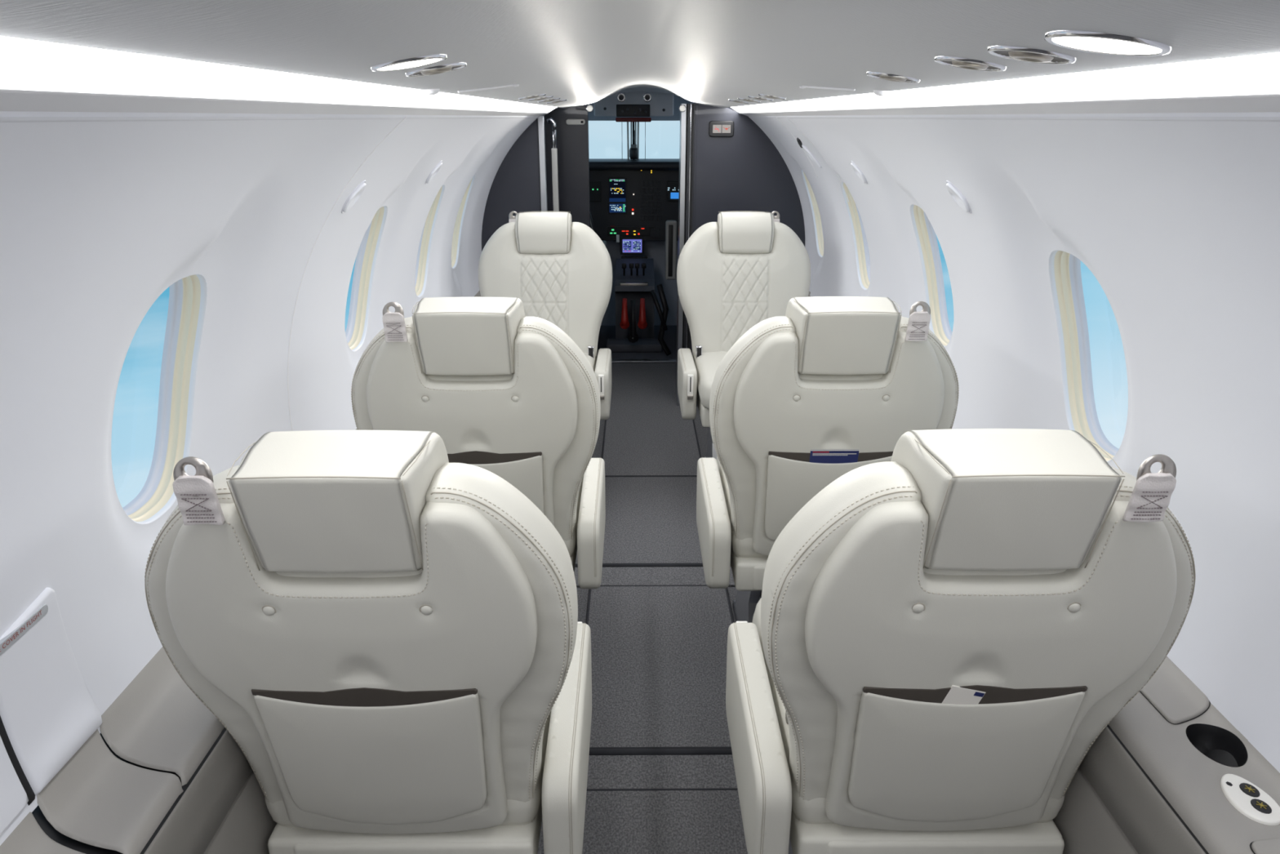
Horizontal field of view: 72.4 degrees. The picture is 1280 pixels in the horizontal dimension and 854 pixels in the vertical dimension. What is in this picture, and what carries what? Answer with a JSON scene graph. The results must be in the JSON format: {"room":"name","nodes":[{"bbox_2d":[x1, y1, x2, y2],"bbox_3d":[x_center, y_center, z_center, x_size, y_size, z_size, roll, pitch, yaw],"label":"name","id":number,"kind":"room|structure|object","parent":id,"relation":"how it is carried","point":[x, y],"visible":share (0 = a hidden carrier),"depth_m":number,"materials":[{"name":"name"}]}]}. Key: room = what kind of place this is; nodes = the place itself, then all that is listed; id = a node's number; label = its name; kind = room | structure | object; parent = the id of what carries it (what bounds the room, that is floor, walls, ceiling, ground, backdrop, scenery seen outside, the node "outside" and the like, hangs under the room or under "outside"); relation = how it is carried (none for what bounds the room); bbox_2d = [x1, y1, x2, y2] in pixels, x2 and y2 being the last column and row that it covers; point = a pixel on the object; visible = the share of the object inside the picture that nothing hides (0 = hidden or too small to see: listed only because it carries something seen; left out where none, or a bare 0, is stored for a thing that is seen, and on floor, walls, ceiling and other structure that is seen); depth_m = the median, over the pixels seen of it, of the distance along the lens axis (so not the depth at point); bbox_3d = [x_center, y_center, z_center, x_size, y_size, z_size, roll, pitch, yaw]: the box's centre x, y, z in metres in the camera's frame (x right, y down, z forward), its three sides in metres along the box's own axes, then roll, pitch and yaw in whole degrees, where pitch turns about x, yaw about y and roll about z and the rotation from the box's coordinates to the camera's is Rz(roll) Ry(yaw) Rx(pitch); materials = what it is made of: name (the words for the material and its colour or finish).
{"room":"aircraft cabin","nodes":[
{"label":"aircraft cabin","id":0,"kind":"room"},
{"bbox_2d":[0,116,537,845],"bbox_3d":[-0.581,-0.130,1.488,0.305,0.749,5.300,0,20,0],"label":"wall","id":1,"kind":"structure","parent":0,"point":[98,220],"depth_m":1.13,"materials":[{"name":"white plastic"}]},
{"bbox_2d":[0,587,102,834],"bbox_3d":[-0.700,0.367,0.865,0.026,0.209,0.496,0,20,0],"label":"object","id":2,"kind":"object","parent":1,"relation":"attached to","point":[48,711],"visible":1,"depth_m":1.02,"materials":[{"name":"white plastic"}]},
{"bbox_2d":[111,274,207,524],"bbox_3d":[-0.707,-0.042,1.280,0.150,0.375,0.238,0,20,0],"label":"window","id":3,"kind":"structure","parent":1,"relation":"in","point":[188,295],"depth_m":1.38,"materials":[{"name":"white plastic"}]},
{"bbox_2d":[143,728,276,853],"bbox_3d":[-0.572,0.527,1.721,0.068,0.596,5.300,0,20,0],"label":"side panel","id":4,"kind":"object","parent":1,"relation":"attached to","point":[224,810],"depth_m":1.14,"materials":[{"name":"grey"}]},
{"bbox_2d":[0,290,480,853],"bbox_3d":[-0.634,0.231,1.616,0.153,0.055,5.300,0,20,0],"label":"ledge","id":5,"kind":"object","parent":1,"relation":"attached to","point":[116,793],"visible":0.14,"depth_m":1.08,"materials":[{"name":"grey"}]},
{"bbox_2d":[0,111,538,122],"bbox_3d":[-0.433,-0.484,1.364,0.015,0.010,5.300,0,20,0],"label":"trim","id":6,"kind":"structure","parent":1,"relation":"attached to","point":[2,113],"depth_m":0.80,"materials":[{"name":"white plastic"}]},
{"bbox_2d":[0,82,547,115],"bbox_3d":[-0.382,-0.514,1.353,0.092,0.058,5.300,0,20,0],"label":"trim","id":7,"kind":"structure","parent":1,"relation":"attached to","point":[13,96],"depth_m":0.76,"materials":[{"name":"white plastic"}]},
{"bbox_2d":[287,116,406,431],"bbox_3d":[-0.574,-0.216,1.730,0.289,0.750,0.007,-1,20,-2],"label":"trim","id":8,"kind":"structure","parent":1,"relation":"attached to","point":[406,117],"depth_m":1.70,"materials":[{"name":"white plastic"}]},
{"bbox_2d":[341,180,365,213],"bbox_3d":[-0.575,-0.462,1.755,0.039,0.063,0.070,8,21,22],"label":"coat hook","id":9,"kind":"object","parent":1,"relation":"attached to","point":[357,193],"visible":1,"depth_m":1.74,"materials":[{"name":"white metal"}]},
{"bbox_2d":[345,205,387,351],"bbox_3d":[-0.713,-0.381,2.236,0.150,0.375,0.238,0,20,0],"label":"window","id":10,"kind":"structure","parent":1,"relation":"in","point":[366,255],"depth_m":2.34,"materials":[{"name":"white plastic"}]},
{"bbox_2d":[415,184,444,297],"bbox_3d":[-0.718,-0.622,2.915,0.150,0.375,0.238,0,20,0],"label":"window","id":11,"kind":"structure","parent":1,"relation":"in","point":[424,251],"depth_m":3.03,"materials":[{"name":"white plastic"}]},
{"bbox_2d":[425,160,442,184],"bbox_3d":[-0.576,-0.710,2.439,0.040,0.062,0.070,8,21,22],"label":"coat hook","id":12,"kind":"object","parent":1,"relation":"attached to","point":[436,169],"visible":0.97,"depth_m":2.43,"materials":[{"name":"white"}]},
{"bbox_2d":[451,173,475,268],"bbox_3d":[-0.722,-0.819,3.471,0.150,0.375,0.238,0,20,0],"label":"window","id":13,"kind":"structure","parent":1,"relation":"in","point":[459,222],"depth_m":3.58,"materials":[{"name":"white plastic"}]},
{"bbox_2d":[537,115,547,212],"bbox_3d":[-0.440,-0.741,4.099,0.030,1.360,0.052,0,20,0],"label":"post","id":14,"kind":"object","parent":1,"relation":"attached to","point":[540,120],"visible":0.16,"depth_m":3.92,"materials":[{"name":"silver metal"}]},
{"bbox_2d":[544,104,590,227],"bbox_3d":[-0.498,-0.983,4.571,0.478,1.500,0.040,0,20,0],"label":"wall","id":15,"kind":"structure","parent":0,"point":[572,140],"depth_m":4.42,"materials":[{"name":"grey plastic"}]},
{"bbox_2d":[565,119,585,124],"bbox_3d":[-0.320,-1.515,4.346,0.094,0.026,0.022,0,20,0],"label":"plate","id":16,"kind":"object","parent":15,"relation":"attached to","point":[569,122],"visible":1,"depth_m":4.34,"materials":[{"name":"white plastic"}]},
{"bbox_2d":[617,91,626,102],"bbox_3d":[-0.092,-1.628,4.317,0.044,0.049,0.041,0,20,0],"label":"air vent","id":17,"kind":"object","parent":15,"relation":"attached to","point":[620,98],"visible":1,"depth_m":4.30,"materials":[{"name":"silver metal"}]},
{"bbox_2d":[617,86,672,93],"bbox_3d":[0.003,-1.661,4.366,0.580,0.055,1.060,0,20,0],"label":"trim","id":18,"kind":"structure","parent":15,"relation":"attached to","point":[638,88],"depth_m":4.53,"materials":[{"name":"white plastic"}]},
{"bbox_2d":[643,91,652,102],"bbox_3d":[0.037,-1.628,4.318,0.044,0.049,0.041,0,20,0],"label":"air vent","id":19,"kind":"object","parent":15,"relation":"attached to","point":[648,98],"visible":1,"depth_m":4.30,"materials":[{"name":"silver metal"}]},
{"bbox_2d":[0,0,1279,107],"bbox_3d":[0.034,-0.561,1.340,0.732,0.087,5.300,0,20,0],"label":"ceiling","id":20,"kind":"structure","parent":0,"point":[580,52],"depth_m":0.76,"materials":[{"name":"grey plastic"}]},
{"bbox_2d":[0,35,556,112],"bbox_3d":[-0.358,-0.512,1.349,0.052,0.027,5.290,0,20,0],"label":"light strip","id":21,"kind":"object","parent":20,"relation":"attached to","point":[22,61],"visible":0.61,"depth_m":0.69,"materials":[{"name":"white plastic"}]},
{"bbox_2d":[370,53,446,71],"bbox_3d":[-0.224,-0.353,0.850,0.073,0.016,0.074,0,20,0],"label":"recessed light","id":22,"kind":"object","parent":20,"relation":"in","point":[420,61],"visible":1,"depth_m":0.83,"materials":[{"name":"silver metal"}]},
{"bbox_2d":[423,88,439,95],"bbox_3d":[-0.310,-0.500,1.306,0.024,0.010,0.024,0,20,0],"label":"recessed light","id":23,"kind":"object","parent":20,"relation":"attached to","point":[430,91],"visible":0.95,"depth_m":1.30,"materials":[{"name":"white plastic"}]},
{"bbox_2d":[405,62,466,76],"bbox_3d":[-0.225,-0.395,0.966,0.067,0.015,0.068,0,20,0],"label":"ceiling vent","id":24,"kind":"object","parent":20,"relation":"in","point":[450,67],"visible":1,"depth_m":0.95,"materials":[{"name":"silver metal"}]},
{"bbox_2d":[457,84,519,93],"bbox_3d":[-0.251,-0.565,1.459,0.116,0.017,0.012,-17,25,-39],"label":"trim","id":25,"kind":"structure","parent":20,"relation":"attached to","point":[512,85],"depth_m":1.46,"materials":[{"name":"white plastic"}]},
{"bbox_2d":[518,93,546,99],"bbox_3d":[-0.256,-0.784,2.076,0.065,0.013,0.066,0,20,0],"label":"ceiling vent","id":26,"kind":"object","parent":20,"relation":"in","point":[542,95],"visible":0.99,"depth_m":2.06,"materials":[{"name":"silver metal"}]},
{"bbox_2d":[528,95,553,101],"bbox_3d":[-0.257,-0.851,2.264,0.065,0.013,0.066,0,20,0],"label":"ceiling vent","id":27,"kind":"object","parent":20,"relation":"in","point":[551,96],"visible":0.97,"depth_m":2.25,"materials":[{"name":"silver metal"}]},
{"bbox_2d":[537,97,559,102],"bbox_3d":[-0.259,-0.931,2.490,0.065,0.013,0.066,0,20,0],"label":"ceiling vent","id":28,"kind":"object","parent":20,"relation":"in","point":[550,100],"visible":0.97,"depth_m":2.47,"materials":[{"name":"silver metal"}]},
{"bbox_2d":[546,99,567,103],"bbox_3d":[-0.261,-1.018,2.736,0.065,0.013,0.066,0,20,0],"label":"ceiling vent","id":29,"kind":"object","parent":20,"relation":"in","point":[557,101],"visible":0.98,"depth_m":2.72,"materials":[{"name":"silver metal"}]},
{"bbox_2d":[586,104,593,111],"bbox_3d":[-0.218,-1.388,3.813,0.032,0.032,0.024,0,20,0],"label":"recessed light","id":30,"kind":"object","parent":20,"relation":"in","point":[589,108],"visible":1,"depth_m":3.80,"materials":[{"name":"white glass"}]},
{"bbox_2d":[679,104,685,111],"bbox_3d":[0.185,-1.389,3.815,0.032,0.032,0.024,0,20,0],"label":"recessed light","id":31,"kind":"object","parent":20,"relation":"in","point":[682,108],"visible":1,"depth_m":3.81,"materials":[{"name":"white glass"}]},
{"bbox_2d":[728,99,749,103],"bbox_3d":[0.309,-1.019,2.739,0.065,0.013,0.066,0,20,0],"label":"ceiling vent","id":32,"kind":"object","parent":20,"relation":"in","point":[736,101],"visible":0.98,"depth_m":2.72,"materials":[{"name":"silver metal"}]},
{"bbox_2d":[737,97,760,102],"bbox_3d":[0.311,-0.932,2.494,0.065,0.013,0.066,0,20,0],"label":"ceiling vent","id":33,"kind":"object","parent":20,"relation":"in","point":[742,99],"visible":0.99,"depth_m":2.48,"materials":[{"name":"silver metal"}]},
{"bbox_2d":[747,95,773,101],"bbox_3d":[0.313,-0.852,2.268,0.065,0.013,0.066,0,20,0],"label":"ceiling vent","id":34,"kind":"object","parent":20,"relation":"in","point":[749,96],"visible":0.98,"depth_m":2.25,"materials":[{"name":"silver metal"}]},
{"bbox_2d":[758,93,786,99],"bbox_3d":[0.314,-0.785,2.079,0.065,0.013,0.066,0,20,0],"label":"ceiling vent","id":35,"kind":"object","parent":20,"relation":"in","point":[760,95],"visible":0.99,"depth_m":2.07,"materials":[{"name":"silver metal"}]},
{"bbox_2d":[799,85,855,90],"bbox_3d":[0.316,-0.571,1.474,0.012,0.013,0.149,-10,22,-25],"label":"trim","id":36,"kind":"structure","parent":20,"relation":"attached to","point":[802,86],"depth_m":1.47,"materials":[{"name":"white"}]},
{"bbox_2d":[873,89,888,96],"bbox_3d":[0.379,-0.525,1.376,0.024,0.010,0.024,0,20,0],"label":"recessed light","id":37,"kind":"object","parent":20,"relation":"attached to","point":[880,93],"visible":0.96,"depth_m":1.37,"materials":[{"name":"white plastic"}]},
{"bbox_2d":[866,71,919,83],"bbox_3d":[0.315,-0.435,1.089,0.065,0.013,0.066,0,20,0],"label":"ceiling vent","id":38,"kind":"object","parent":20,"relation":"in","point":[888,77],"visible":1,"depth_m":1.08,"materials":[{"name":"silver metal"}]},
{"bbox_2d":[934,56,1006,71],"bbox_3d":[0.312,-0.343,0.827,0.065,0.013,0.066,0,20,0],"label":"ceiling vent","id":39,"kind":"object","parent":20,"relation":"in","point":[957,62],"visible":1,"depth_m":0.82,"materials":[{"name":"silver metal"}]},
{"bbox_2d":[730,52,1279,112],"bbox_3d":[0.426,-0.514,1.354,0.052,0.027,5.290,0,20,0],"label":"light strip","id":40,"kind":"object","parent":20,"relation":"attached to","point":[1255,72],"visible":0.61,"depth_m":0.84,"materials":[{"name":"white plastic"}]},
{"bbox_2d":[987,45,1075,64],"bbox_3d":[0.315,-0.299,0.705,0.067,0.014,0.068,0,20,0],"label":"ceiling vent","id":41,"kind":"object","parent":20,"relation":"in","point":[1015,53],"visible":1,"depth_m":0.69,"materials":[{"name":"silver metal"}]},
{"bbox_2d":[1044,30,1171,56],"bbox_3d":[0.317,-0.260,0.594,0.079,0.015,0.080,0,20,0],"label":"recessed light","id":42,"kind":"object","parent":20,"relation":"in","point":[1103,43],"visible":1,"depth_m":0.58,"materials":[{"name":"silver metal"}]},
{"bbox_2d":[587,94,695,325],"bbox_3d":[0.004,-1.485,5.839,1.700,1.600,0.200,0,20,0],"label":"wall","id":43,"kind":"structure","parent":0,"point":[655,250],"depth_m":5.88,"materials":[{"name":"grey plastic"}]},
{"bbox_2d":[589,158,679,258],"bbox_3d":[0.005,-1.406,5.682,1.210,0.624,0.450,0,20,0],"label":"panel","id":44,"kind":"object","parent":43,"relation":"attached to","point":[632,201],"visible":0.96,"depth_m":5.54,"materials":[{"name":"black plastic"}]},
{"bbox_2d":[629,129,638,159],"bbox_3d":[-0.040,-1.796,5.569,0.056,0.176,0.058,0,20,0],"label":"compass","id":45,"kind":"object","parent":44,"relation":"on","point":[633,152],"visible":1,"depth_m":5.56,"materials":[{"name":"black plastic"}]},
{"bbox_2d":[626,121,645,159],"bbox_3d":[-0.031,-1.855,5.655,1.160,0.300,0.060,0,20,0],"label":"windshield center post","id":46,"kind":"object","parent":43,"relation":"in","point":[637,141],"depth_m":5.62,"materials":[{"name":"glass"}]},
{"bbox_2d":[596,325,676,359],"bbox_3d":[0.006,-0.608,5.832,1.600,0.050,1.400,0,20,0],"label":"floor","id":47,"kind":"structure","parent":43,"relation":"attached to","point":[606,332],"depth_m":5.52,"materials":[{"name":"grey"}]},
{"bbox_2d":[590,212,606,247],"bbox_3d":[-0.462,-0.956,5.305,0.520,0.960,0.595,0,20,0],"label":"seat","id":48,"kind":"object","parent":47,"relation":"on","point":[591,219],"visible":0.03,"depth_m":4.98,"materials":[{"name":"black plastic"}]},
{"bbox_2d":[605,258,662,352],"bbox_3d":[-0.037,-0.762,5.430,0.340,0.510,0.615,0,20,0],"label":"pedestal","id":49,"kind":"object","parent":47,"relation":"on","point":[634,281],"visible":0.95,"depth_m":5.35,"materials":[{"name":"grey plastic"}]},
{"bbox_2d":[665,220,676,279],"bbox_3d":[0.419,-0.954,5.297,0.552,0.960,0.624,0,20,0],"label":"handle","id":50,"kind":"object","parent":43,"relation":"attached to","point":[670,225],"visible":0.04,"depth_m":4.95,"materials":[{"name":"black plastic"}]},
{"bbox_2d":[650,284,671,355],"bbox_3d":[0.116,-0.622,5.099,0.135,0.422,0.051,8,21,23],"label":"strap","id":51,"kind":"object","parent":50,"relation":"hanging from","point":[663,317],"visible":1,"depth_m":5.07,"materials":[{"name":"black fabric"}]},
{"bbox_2d":[481,103,804,403],"bbox_3d":[0.016,-0.766,4.100,1.508,1.404,0.040,0,20,0],"label":"wall","id":52,"kind":"structure","parent":0,"point":[744,171],"depth_m":3.95,"materials":[{"name":"grey plastic"}]},
{"bbox_2d":[546,117,559,212],"bbox_3d":[-0.401,-0.788,4.174,0.044,1.297,0.024,0,20,0],"label":"strut","id":53,"kind":"object","parent":52,"relation":"attached to","point":[553,151],"visible":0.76,"depth_m":4.02,"materials":[{"name":"grey metal"}]},
{"bbox_2d":[675,103,697,405],"bbox_3d":[0.217,-0.778,4.135,0.070,1.405,0.128,0,20,0],"label":"door frame","id":54,"kind":"structure","parent":52,"relation":"attached to","point":[688,118],"depth_m":3.98,"materials":[{"name":"silver metal"}]},
{"bbox_2d":[708,120,733,137],"bbox_3d":[0.361,-1.320,3.876,0.110,0.068,0.020,0,20,0],"label":"sign","id":55,"kind":"object","parent":52,"relation":"attached to","point":[717,128],"visible":1,"depth_m":3.87,"materials":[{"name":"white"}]},
{"bbox_2d":[537,403,760,853],"bbox_3d":[0.031,0.657,2.249,1.240,0.040,6.200,0,20,0],"label":"floor","id":56,"kind":"structure","parent":0,"point":[702,432],"depth_m":2.84,"materials":[{"name":"carpet"}]},
{"bbox_2d":[144,430,591,853],"bbox_3d":[-0.340,0.401,1.385,0.520,1.018,0.680,0,20,0],"label":"seat","id":57,"kind":"object","parent":56,"relation":"on","point":[388,632],"visible":1,"depth_m":1.04,"materials":[{"name":"grey leather"}]},
{"bbox_2d":[351,297,605,588],"bbox_3d":[-0.345,0.133,2.144,0.520,1.018,0.680,0,20,0],"label":"seat","id":58,"kind":"object","parent":56,"relation":"on","point":[508,393],"visible":0.59,"depth_m":1.78,"materials":[{"name":"grey leather"}]},
{"bbox_2d":[563,476,583,555],"bbox_3d":[-0.346,0.168,2.235,0.394,0.107,0.533,0,20,0],"label":"seat cushion","id":59,"kind":"object","parent":58,"relation":"on","point":[572,522],"depth_m":1.99,"materials":[{"name":"grey leather"}]},
{"bbox_2d":[478,210,612,419],"bbox_3d":[-0.365,-0.267,3.288,0.520,1.007,0.680,0,20,0],"label":"seat","id":60,"kind":"object","parent":56,"relation":"on","point":[560,269],"visible":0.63,"depth_m":3.33,"materials":[{"name":"grey leather"}]},
{"bbox_2d":[583,352,596,371],"bbox_3d":[-0.365,-0.188,3.238,0.394,0.107,0.533,0,20,0],"label":"seat cushion","id":61,"kind":"object","parent":60,"relation":"on","point":[592,357],"depth_m":3.34,"materials":[{"name":"grey leather"}]},
{"bbox_2d":[611,359,676,362],"bbox_3d":[0.011,-0.381,5.119,0.900,0.020,0.045,0,20,0],"label":"trim","id":62,"kind":"structure","parent":56,"relation":"on","point":[612,360],"depth_m":5.10,"materials":[{"name":"silver metal"}]},
{"bbox_2d":[601,362,701,476],"bbox_3d":[0.044,-0.086,4.272,0.419,0.009,1.699,0,20,0],"label":"carpet","id":63,"kind":"object","parent":56,"relation":"on","point":[646,433],"visible":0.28,"depth_m":4.00,"materials":[{"name":"grey carpet"}]},
{"bbox_2d":[602,475,702,563],"bbox_3d":[0.052,0.319,3.129,0.419,0.009,0.724,0,20,0],"label":"carpet","id":64,"kind":"object","parent":56,"relation":"on","point":[650,519],"visible":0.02,"depth_m":3.09,"materials":[{"name":"grey carpet"}]},
{"bbox_2d":[574,563,732,755],"bbox_3d":[0.040,0.586,2.371,0.620,0.017,0.884,0,20,0],"label":"trim","id":65,"kind":"structure","parent":56,"relation":"on","point":[624,751],"depth_m":1.96,"materials":[{"name":"black metal"}]},
{"bbox_2d":[573,566,737,788],"bbox_3d":[0.041,0.608,2.316,0.620,0.007,0.980,0,20,0],"label":"carpet","id":66,"kind":"structure","parent":56,"relation":"on","point":[716,771],"depth_m":1.93,"materials":[{"name":"carpet"}]},
{"bbox_2d":[586,584,733,749],"bbox_3d":[0.058,0.606,2.318,0.419,0.009,0.734,0,20,0],"label":"carpet","id":67,"kind":"object","parent":56,"relation":"on","point":[659,652],"visible":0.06,"depth_m":2.27,"materials":[{"name":"grey carpet"}]},
{"bbox_2d":[582,787,747,853],"bbox_3d":[0.065,0.969,1.293,0.419,0.009,1.199,0,20,0],"label":"carpet","id":68,"kind":"object","parent":56,"relation":"on","point":[690,820],"visible":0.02,"depth_m":1.77,"materials":[{"name":"grey carpet"}]},
{"bbox_2d":[676,210,810,459],"bbox_3d":[0.405,-0.269,3.293,0.520,1.007,0.680,0,20,0],"label":"seat","id":69,"kind":"object","parent":56,"relation":"on","point":[737,272],"visible":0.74,"depth_m":3.33,"materials":[{"name":"grey leather"}]},
{"bbox_2d":[693,351,728,408],"bbox_3d":[0.405,-0.189,3.243,0.394,0.107,0.533,0,20,0],"label":"seat cushion","id":70,"kind":"object","parent":69,"relation":"on","point":[706,363],"depth_m":3.15,"materials":[{"name":"grey leather"}]},
{"bbox_2d":[696,296,959,622],"bbox_3d":[0.407,0.131,2.149,0.520,1.018,0.680,0,20,0],"label":"seat","id":71,"kind":"object","parent":56,"relation":"on","point":[830,372],"visible":0.76,"depth_m":1.79,"materials":[{"name":"grey leather"}]},
{"bbox_2d":[716,456,768,556],"bbox_3d":[0.406,0.166,2.239,0.394,0.107,0.533,0,20,0],"label":"seat cushion","id":72,"kind":"object","parent":71,"relation":"on","point":[740,527],"depth_m":2.00,"materials":[{"name":"grey leather"}]},
{"bbox_2d":[808,449,859,463],"bbox_3d":[0.408,0.080,1.852,0.102,0.073,0.017,0,20,0],"label":"card","id":73,"kind":"object","parent":71,"relation":"on","point":[825,456],"visible":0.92,"depth_m":1.84,"materials":[{"name":"blue paper"}]},
{"bbox_2d":[725,428,1195,853],"bbox_3d":[0.412,0.400,1.390,0.520,1.018,0.680,0,20,0],"label":"seat","id":74,"kind":"object","parent":56,"relation":"on","point":[1033,572],"visible":0.98,"depth_m":1.05,"materials":[{"name":"grey leather"}]},
{"bbox_2d":[941,684,985,704],"bbox_3d":[0.396,0.353,1.096,0.062,0.082,0.018,0,20,0],"label":"booklet","id":75,"kind":"object","parent":74,"relation":"on","point":[957,695],"visible":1,"depth_m":1.08,"materials":[{"name":"white paper"}]},
{"bbox_2d":[748,116,1279,773],"bbox_3d":[0.650,-0.133,1.496,0.305,0.749,5.300,0,20,0],"label":"wall","id":76,"kind":"structure","parent":0,"point":[1177,223],"depth_m":1.21,"materials":[{"name":"white plastic"}]},
{"bbox_2d":[775,116,817,177],"bbox_3d":[0.579,-1.021,3.205,0.224,0.217,0.009,-12,23,-31],"label":"trim","id":77,"kind":"structure","parent":76,"relation":"attached to","point":[775,117],"depth_m":3.20,"materials":[{"name":"white plastic"}]},
{"bbox_2d":[796,137,802,147],"bbox_3d":[0.575,-1.018,3.134,0.017,0.039,0.053,10,22,27],"label":"wall fitting","id":78,"kind":"object","parent":76,"relation":"attached to","point":[798,140],"visible":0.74,"depth_m":3.12,"materials":[{"name":"black plastic"}]},
{"bbox_2d":[801,142,822,168],"bbox_3d":[0.614,-0.971,3.129,0.083,0.086,0.037,18,26,41],"label":"coat hook","id":79,"kind":"object","parent":76,"relation":"attached to","point":[810,154],"visible":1,"depth_m":3.12,"materials":[{"name":"white"}]},
{"bbox_2d":[800,169,823,257],"bbox_3d":[0.760,-0.919,3.754,0.150,0.375,0.238,0,20,0],"label":"window","id":80,"kind":"structure","parent":76,"relation":"in","point":[815,213],"depth_m":3.87,"materials":[{"name":"white plastic"}]},
{"bbox_2d":[786,116,848,201],"bbox_3d":[0.606,-0.905,2.971,0.244,0.279,0.006,-3,20,-9],"label":"trim","id":81,"kind":"structure","parent":76,"relation":"attached to","point":[786,117],"depth_m":3.00,"materials":[{"name":"white plastic"}]},
{"bbox_2d":[840,182,870,289],"bbox_3d":[0.765,-0.665,3.038,0.150,0.375,0.238,0,20,0],"label":"window","id":82,"kind":"structure","parent":76,"relation":"in","point":[861,249],"depth_m":3.15,"materials":[{"name":"white plastic"}]},
{"bbox_2d":[850,160,867,183],"bbox_3d":[0.633,-0.734,2.524,0.039,0.063,0.070,-9,21,-23],"label":"coat hook","id":83,"kind":"object","parent":76,"relation":"attached to","point":[855,168],"visible":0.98,"depth_m":2.51,"materials":[{"name":"white metal"}]},
{"bbox_2d":[910,204,954,346],"bbox_3d":[0.771,-0.395,2.274,0.150,0.375,0.238,0,20,0],"label":"window","id":84,"kind":"structure","parent":76,"relation":"in","point":[925,234],"depth_m":2.38,"materials":[{"name":"white plastic"}]},
{"bbox_2d":[946,180,971,213],"bbox_3d":[0.639,-0.460,1.751,0.039,0.063,0.070,-9,21,-23],"label":"coat hook","id":85,"kind":"object","parent":76,"relation":"attached to","point":[955,193],"visible":1,"depth_m":1.74,"materials":[{"name":"white metal"}]},
{"bbox_2d":[739,88,1279,115],"bbox_3d":[0.450,-0.516,1.359,0.092,0.058,5.300,0,20,0],"label":"trim","id":86,"kind":"structure","parent":76,"relation":"attached to","point":[1266,100],"depth_m":0.90,"materials":[{"name":"white plastic"}]},
{"bbox_2d":[748,111,1279,121],"bbox_3d":[0.502,-0.486,1.370,0.015,0.010,5.300,0,20,0],"label":"trim","id":87,"kind":"structure","parent":76,"relation":"attached to","point":[1268,113],"depth_m":0.95,"materials":[{"name":"white plastic"}]},
{"bbox_2d":[808,291,1279,853],"bbox_3d":[0.703,0.274,1.641,0.153,0.147,5.300,0,20,0],"label":"ledge","id":88,"kind":"object","parent":76,"relation":"attached to","point":[1223,790],"visible":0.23,"depth_m":1.09,"materials":[{"name":"grey"}]},
{"bbox_2d":[1048,249,1128,462],"bbox_3d":[0.776,-0.122,1.506,0.150,0.375,0.238,0,20,0],"label":"window","id":89,"kind":"structure","parent":76,"relation":"in","point":[1064,268],"depth_m":1.61,"materials":[{"name":"white plastic"}]},
{"bbox_2d":[1052,725,1205,853],"bbox_3d":[0.640,0.524,1.729,0.068,0.596,5.300,0,20,0],"label":"side panel","id":90,"kind":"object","parent":76,"relation":"attached to","point":[1109,806],"depth_m":1.14,"materials":[{"name":"grey"}]},
{"bbox_3d":[0.009,-1.911,4.914,1.100,0.040,2.260,0,20,0],"label":"trim","id":91,"kind":"structure","parent":0,"visible":0},
{"bbox_2d":[593,91,674,121],"bbox_3d":[-0.036,-1.850,5.052,0.451,0.166,0.340,0,20,0],"label":"panel","id":92,"kind":"object","parent":91,"relation":"attached to","point":[661,104],"visible":0.89,"depth_m":4.92,"materials":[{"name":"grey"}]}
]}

